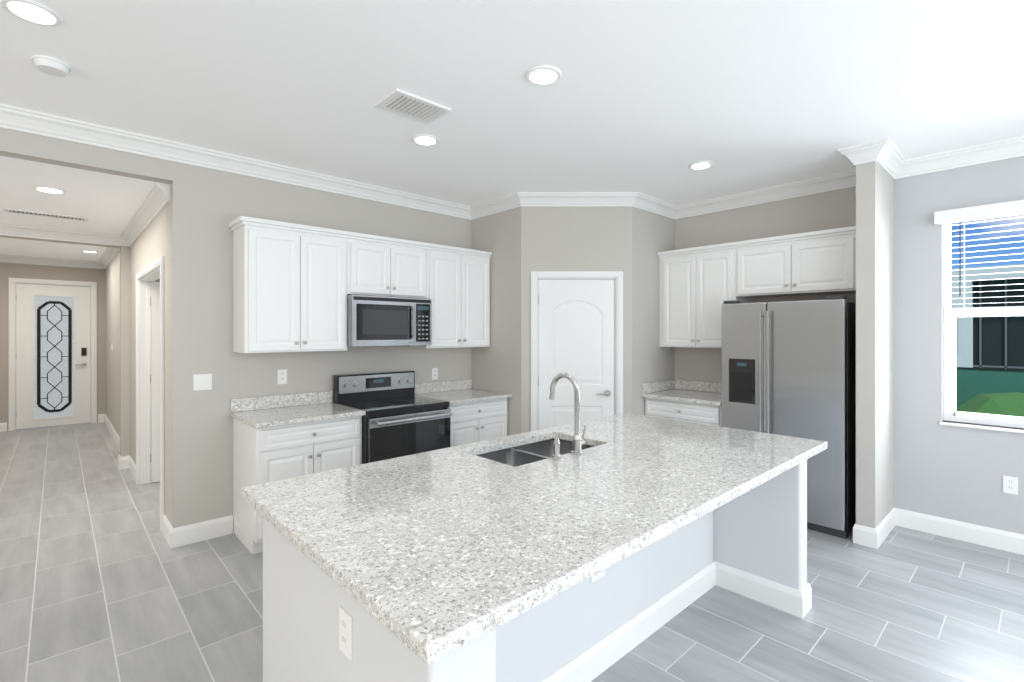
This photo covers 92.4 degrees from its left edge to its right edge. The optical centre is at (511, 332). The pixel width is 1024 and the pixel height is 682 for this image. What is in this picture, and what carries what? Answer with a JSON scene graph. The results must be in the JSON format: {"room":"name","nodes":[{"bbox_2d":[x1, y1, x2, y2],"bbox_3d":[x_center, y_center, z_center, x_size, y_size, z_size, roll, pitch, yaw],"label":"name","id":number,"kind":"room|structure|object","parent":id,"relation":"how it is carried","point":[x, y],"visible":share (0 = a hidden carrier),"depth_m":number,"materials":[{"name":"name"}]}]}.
{"room":"kitchen","nodes":[
{"label":"kitchen","id":0,"kind":"room"},
{"bbox_2d":[0,128,471,527],"bbox_3d":[-2.958,0.100,3.026,7.010,2.840,0.120,0,0,-43],"label":"wall","id":1,"kind":"structure","parent":0,"point":[194,238],"depth_m":3.73,"materials":[{"name":"grey paint"}]},
{"bbox_2d":[0,422,6,431],"bbox_3d":[-7.911,1.452,7.384,0.445,0.135,0.015,0,0,-43],"label":"baseboard","id":2,"kind":"structure","parent":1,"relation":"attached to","point":[3,427],"depth_m":7.50,"materials":[{"name":"white wood"}]},
{"bbox_2d":[0,254,96,268],"bbox_3d":[-7.472,-1.123,7.738,1.410,0.115,0.092,0,0,-43],"label":"crown molding","id":3,"kind":"structure","parent":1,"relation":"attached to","point":[4,258],"depth_m":7.81,"materials":[{"name":"white"}]},
{"bbox_2d":[8,278,96,430],"bbox_3d":[-7.393,0.341,7.940,1.038,2.359,0.142,0,0,-43],"label":"door frame","id":4,"kind":"structure","parent":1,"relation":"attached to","point":[12,282],"depth_m":7.70,"materials":[{"name":"white wood"}]},
{"bbox_2d":[16,283,89,428],"bbox_3d":[-7.380,0.376,7.920,0.886,2.269,0.098,0,0,-43],"label":"front door","id":5,"kind":"structure","parent":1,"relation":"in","point":[52,355],"depth_m":7.92,"materials":[{"name":"white wood"}]},
{"bbox_2d":[0,222,117,245],"bbox_3d":[-4.856,-1.012,4.913,1.410,0.115,0.092,0,0,-43],"label":"crown molding","id":6,"kind":"structure","parent":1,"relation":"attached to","point":[9,229],"depth_m":5.07,"materials":[{"name":"white wood"}]},
{"bbox_2d":[98,247,119,268],"bbox_3d":[-5.671,-1.123,6.940,0.092,0.115,3.710,0,0,-43],"label":"crown molding","id":7,"kind":"structure","parent":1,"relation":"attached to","point":[107,257],"depth_m":7.34,"materials":[{"name":"white"}]},
{"bbox_2d":[98,414,135,480],"bbox_3d":[-5.372,1.452,6.614,0.095,0.135,4.595,0,0,-43],"label":"baseboard","id":8,"kind":"structure","parent":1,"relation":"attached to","point":[125,462],"depth_m":5.51,"materials":[{"name":"white wood"}]},
{"bbox_2d":[118,182,169,246],"bbox_3d":[-3.412,-1.012,4.500,0.092,0.115,2.660,0,0,-43],"label":"crown molding","id":9,"kind":"structure","parent":1,"relation":"attached to","point":[154,202],"depth_m":4.15,"materials":[{"name":"white wood"}]},
{"bbox_2d":[136,256,163,530],"bbox_3d":[-3.173,0.469,4.381,0.142,2.102,1.624,0,0,-43],"label":"door frame","id":10,"kind":"structure","parent":1,"relation":"attached to","point":[148,274],"depth_m":4.90,"materials":[{"name":"white wood"}]},
{"bbox_2d":[150,281,159,482],"bbox_3d":[-3.354,0.501,5.180,0.748,2.021,0.037,0,0,-41],"label":"door leaf","id":11,"kind":"structure","parent":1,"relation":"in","point":[155,381],"depth_m":4.95,"materials":[{"name":"white wood"}]},
{"bbox_2d":[162,514,232,548],"bbox_3d":[-2.380,1.452,3.718,0.390,0.135,0.380,0,0,-43],"label":"baseboard","id":12,"kind":"structure","parent":1,"relation":"attached to","point":[195,533],"depth_m":3.58,"materials":[{"name":"white wood"}]},
{"bbox_2d":[193,374,211,390],"bbox_3d":[-2.258,0.365,3.586,0.118,0.117,0.008,0,0,-43],"label":"light switch","id":13,"kind":"object","parent":1,"relation":"attached to","point":[202,381],"visible":1,"depth_m":3.58,"materials":[{"name":"white plastic"}]},
{"bbox_2d":[278,369,286,383],"bbox_3d":[-1.852,0.360,3.962,0.072,0.117,0.007,0,0,-43],"label":"electrical outlet","id":14,"kind":"object","parent":1,"relation":"attached to","point":[282,376],"visible":1,"depth_m":3.96,"materials":[{"name":"white plastic"}]},
{"bbox_2d":[432,368,437,379],"bbox_3d":[-0.779,0.420,4.956,0.072,0.117,0.007,0,0,-43],"label":"electrical outlet","id":15,"kind":"object","parent":1,"relation":"attached to","point":[434,373],"visible":1,"depth_m":4.95,"materials":[{"name":"white plastic"}]},
{"bbox_2d":[472,207,520,435],"bbox_3d":[-0.125,0.100,5.036,0.120,2.840,0.760,0,0,-43],"label":"wall","id":16,"kind":"structure","parent":0,"point":[496,367],"depth_m":4.90,"materials":[{"name":"grey paint"}]},
{"bbox_2d":[0,422,1023,681],"bbox_3d":[-2.274,1.545,3.339,8.900,0.050,14.050,0,0,-43],"label":"floor","id":17,"kind":"structure","parent":0,"point":[100,580],"depth_m":2.72,"materials":[{"name":"tile"}]},
{"bbox_2d":[228,216,511,553],"bbox_3d":[-1.069,0.351,4.252,2.320,2.338,0.642,0,0,-43],"label":"kitchen cabinets","id":18,"kind":"object","parent":17,"relation":"on","point":[294,285],"visible":0.83,"depth_m":3.80,"materials":[{"name":"white wood"}]},
{"bbox_2d":[230,379,511,428],"bbox_3d":[-1.064,0.571,4.257,2.305,0.132,0.642,0,0,-43],"label":"countertop","id":19,"kind":"structure","parent":18,"relation":"on","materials":[{"name":"stone"}]},
{"bbox_2d":[347,295,431,345],"bbox_3d":[-1.127,-0.093,4.340,0.756,0.417,0.432,0,0,-43],"label":"microwave","id":20,"kind":"object","parent":18,"relation":"attached to","point":[381,321],"visible":0.98,"depth_m":4.17,"materials":[{"name":"silver metal"}]},
{"bbox_2d":[334,371,451,463],"bbox_3d":[-1.007,0.945,4.210,0.758,1.150,0.733,0,0,-43],"label":"range","id":21,"kind":"object","parent":17,"relation":"on","point":[400,418],"visible":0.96,"depth_m":4.10,"materials":[{"name":"black metal"}]},
{"bbox_2d":[263,461,806,681],"bbox_3d":[0.319,1.081,2.319,2.460,0.879,1.210,0,0,-43],"label":"kitchen island","id":22,"kind":"object","parent":17,"relation":"on","point":[762,533],"depth_m":1.96,"materials":[{"name":"white paint"}]},
{"bbox_2d":[339,606,351,660],"bbox_3d":[-0.454,0.820,1.338,0.007,0.117,0.072,0,0,-43],"label":"outlet","id":23,"kind":"object","parent":22,"relation":"attached to","point":[345,632],"visible":1,"depth_m":1.33,"materials":[{"name":"white plastic"}]},
{"bbox_2d":[241,413,826,668],"bbox_3d":[0.343,0.620,2.294,2.580,0.040,1.300,0,0,-43],"label":"island countertop","id":24,"kind":"structure","parent":22,"relation":"on","point":[444,549],"depth_m":1.64,"materials":[{"name":"white stone"}]},
{"bbox_2d":[481,437,588,464],"bbox_3d":[0.134,0.737,2.578,0.740,0.217,0.440,0,0,-43],"label":"sink","id":25,"kind":"object","parent":24,"relation":"in","point":[528,450],"depth_m":2.69,"materials":[{"name":"silver metal"}]},
{"bbox_2d":[549,373,588,460],"bbox_3d":[0.227,0.402,2.438,0.228,0.395,0.212,0,0,-43],"label":"faucet","id":26,"kind":"object","parent":24,"relation":"on","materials":[{"name":"silver metal"}]},
{"bbox_2d":[591,569,604,582],"bbox_3d":[0.384,1.070,2.190,0.100,0.060,0.007,0,0,-43],"label":"outlet","id":27,"kind":"object","parent":22,"relation":"attached to","point":[598,575],"visible":0.56,"depth_m":2.19,"materials":[{"name":"white plastic"}]},
{"bbox_2d":[541,561,811,681],"bbox_3d":[0.338,1.452,2.299,2.490,0.135,1.185,0,0,-43],"label":"baseboard","id":28,"kind":"structure","parent":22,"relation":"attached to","point":[591,663],"depth_m":2.62,"materials":[{"name":"white wood"}]},
{"bbox_2d":[642,226,855,426],"bbox_3d":[2.101,0.351,4.393,0.642,2.338,1.754,0,0,-43],"label":"kitchen cabinets","id":29,"kind":"object","parent":17,"relation":"on","point":[699,285],"visible":0.6,"depth_m":4.51,"materials":[{"name":"white wood"}]},
{"bbox_2d":[642,379,749,405],"bbox_3d":[1.767,0.571,4.753,0.642,0.132,0.773,0,0,-43],"label":"countertop","id":30,"kind":"structure","parent":29,"relation":"on","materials":[{"name":"stone"}]},
{"bbox_2d":[721,295,855,538],"bbox_3d":[2.318,0.625,4.105,0.660,1.790,0.915,0,0,-43],"label":"refrigerator","id":31,"kind":"object","parent":17,"relation":"on","point":[788,368],"visible":0.58,"depth_m":3.78,"materials":[{"name":"grey metal"}]},
{"bbox_2d":[0,0,1023,260],"bbox_3d":[-2.240,-1.220,3.302,8.900,0.300,13.950,0,0,-43],"label":"ceiling","id":32,"kind":"structure","parent":0,"point":[654,98],"depth_m":2.66,"materials":[{"name":"white paint"}]},
{"bbox_2d":[0,0,62,26],"bbox_3d":[-1.971,-1.314,2.018,0.190,0.012,0.190,0,0,-43],"label":"recessed light","id":33,"kind":"object","parent":32,"relation":"in","point":[34,12],"visible":1,"depth_m":2.01,"materials":[{"name":"white plastic"}]},
{"bbox_2d":[4,208,88,221],"bbox_3d":[-4.216,-1.062,4.464,0.550,0.015,0.160,0,0,-43],"label":"ceiling vent","id":34,"kind":"object","parent":32,"relation":"in","point":[42,214],"visible":1,"depth_m":4.45,"materials":[{"name":"white metal"}]},
{"bbox_2d":[32,186,66,193],"bbox_3d":[-3.461,-1.064,3.678,0.190,0.012,0.190,0,0,-43],"label":"recessed light","id":35,"kind":"object","parent":32,"relation":"in","point":[48,189],"visible":1,"depth_m":3.66,"materials":[{"name":"white plastic"}]},
{"bbox_2d":[31,55,70,76],"bbox_3d":[-2.257,-1.300,2.408,0.144,0.040,0.144,0,0,-43],"label":"smoke detector","id":36,"kind":"object","parent":32,"relation":"attached to","point":[49,65],"visible":0.98,"depth_m":2.38,"materials":[{"name":"white plastic"}]},
{"bbox_2d":[81,250,97,252],"bbox_3d":[-6.150,-1.174,7.157,0.190,0.012,0.190,0,0,-43],"label":"recessed light","id":37,"kind":"object","parent":32,"relation":"in","point":[89,251],"visible":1,"depth_m":7.12,"materials":[{"name":"white"}]},
{"bbox_2d":[374,89,450,123],"bbox_3d":[-0.579,-1.312,2.877,0.360,0.015,0.260,0,0,-43],"label":"ceiling vent","id":38,"kind":"object","parent":32,"relation":"in","point":[408,105],"visible":1,"depth_m":2.86,"materials":[{"name":"white metal"}]},
{"bbox_2d":[411,134,438,145],"bbox_3d":[-0.593,-1.314,3.363,0.190,0.012,0.190,0,0,-43],"label":"recessed light","id":39,"kind":"object","parent":32,"relation":"in","point":[425,139],"visible":0.96,"depth_m":3.34,"materials":[{"name":"white plastic"}]},
{"bbox_2d":[525,65,561,84],"bbox_3d":[0.161,-1.314,2.520,0.190,0.012,0.190,0,0,-43],"label":"recessed light","id":40,"kind":"object","parent":32,"relation":"in","point":[543,75],"visible":0.92,"depth_m":2.50,"materials":[{"name":"white plastic"}]},
{"bbox_2d":[688,161,713,169],"bbox_3d":[1.490,-1.314,3.874,0.190,0.012,0.190,0,0,-43],"label":"recessed light","id":41,"kind":"object","parent":32,"relation":"in","point":[698,165],"visible":0.92,"depth_m":3.85,"materials":[{"name":"white plastic"}]},
{"bbox_2d":[521,207,631,432],"bbox_3d":[0.621,0.100,4.776,1.064,2.840,0.120,0,0,0],"label":"wall","id":42,"kind":"structure","parent":0,"point":[576,238],"depth_m":4.72,"materials":[{"name":"grey paint"}]},
{"bbox_2d":[538,279,614,429],"bbox_3d":[0.618,0.501,4.729,0.745,2.021,0.088,0,0,0],"label":"pantry door","id":43,"kind":"structure","parent":42,"relation":"in","point":[576,329],"depth_m":4.74,"materials":[{"name":"white wood"}]},
{"bbox_2d":[531,271,622,430],"bbox_3d":[0.621,0.469,4.765,0.884,2.102,0.142,0,0,0],"label":"door frame","id":44,"kind":"structure","parent":42,"relation":"attached to","point":[617,276],"depth_m":4.70,"materials":[{"name":"white wood"}]},
{"bbox_2d":[632,207,675,415],"bbox_3d":[1.403,0.100,5.028,0.790,2.840,0.120,0,0,-43],"label":"wall","id":45,"kind":"structure","parent":0,"point":[652,233],"depth_m":4.90,"materials":[{"name":"grey paint"}]},
{"bbox_2d":[676,156,1023,534],"bbox_3d":[3.107,0.100,3.893,0.150,2.840,7.090,0,0,-43],"label":"wall","id":46,"kind":"structure","parent":0,"point":[912,454],"depth_m":3.75,"materials":[{"name":"grey paint"}]},
{"bbox_2d":[853,507,1023,554],"bbox_3d":[3.971,1.452,2.382,0.635,0.135,3.760,0,0,-43],"label":"baseboard","id":47,"kind":"structure","parent":46,"relation":"attached to","point":[1008,541],"depth_m":3.55,"materials":[{"name":"white wood"}]},
{"bbox_2d":[940,223,1023,433],"bbox_3d":[3.626,-0.095,3.303,0.160,1.570,1.120,0,0,-43],"label":"window","id":48,"kind":"structure","parent":46,"relation":"in","point":[950,413],"depth_m":3.68,"materials":[{"name":"white plastic"}]},
{"bbox_2d":[934,200,1023,310],"bbox_3d":[3.582,-0.525,3.263,0.140,0.734,1.170,0,0,-43],"label":"window blind","id":49,"kind":"object","parent":48,"relation":"attached to","point":[996,210],"visible":1,"depth_m":3.51,"materials":[{"name":"white plastic"}]},
{"bbox_2d":[1003,476,1017,494],"bbox_3d":[3.454,1.060,3.402,0.007,0.117,0.072,0,0,-43],"label":"outlet","id":50,"kind":"object","parent":46,"relation":"attached to","point":[1010,485],"visible":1,"depth_m":3.40,"materials":[{"name":"white plastic"}]},
{"bbox_2d":[852,161,895,527],"bbox_3d":[2.745,0.100,3.711,0.610,2.840,0.115,0,0,-43],"label":"wall","id":51,"kind":"structure","parent":0,"point":[874,193],"depth_m":3.53,"materials":[{"name":"grey paint"}]},
{"bbox_2d":[0,103,1023,219],"bbox_3d":[-0.015,-1.262,0.899,8.500,0.115,7.000,0,0,-43],"label":"crown molding","id":52,"kind":"structure","parent":51,"relation":"attached to","point":[886,155],"depth_m":3.81,"materials":[{"name":"white wood"}]},
{"bbox_2d":[884,374,886,389],"bbox_3d":[2.784,0.370,3.661,0.072,0.117,0.008,0,0,-43],"label":"switch","id":53,"kind":"object","parent":51,"relation":"attached to","point":[885,381],"visible":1,"depth_m":3.65,"materials":[{"name":"white plastic"}]},
{"label":"outside","id":54,"kind":"structure","parent":0,"visible":0},
{"bbox_3d":[19.043,1.742,19.910,44.700,0.055,55.000,0,0,-43],"label":"ground","id":55,"kind":"structure","parent":54,"visible":0},
{"bbox_2d":[951,264,1023,416],"bbox_3d":[16.659,-1.723,10.540,24.275,7.311,32.550,0,0,-43],"label":"scenery","id":56,"kind":"object","parent":55,"relation":"on","point":[989,365],"visible":0.17,"depth_m":13.24,"materials":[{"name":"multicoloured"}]}
]}

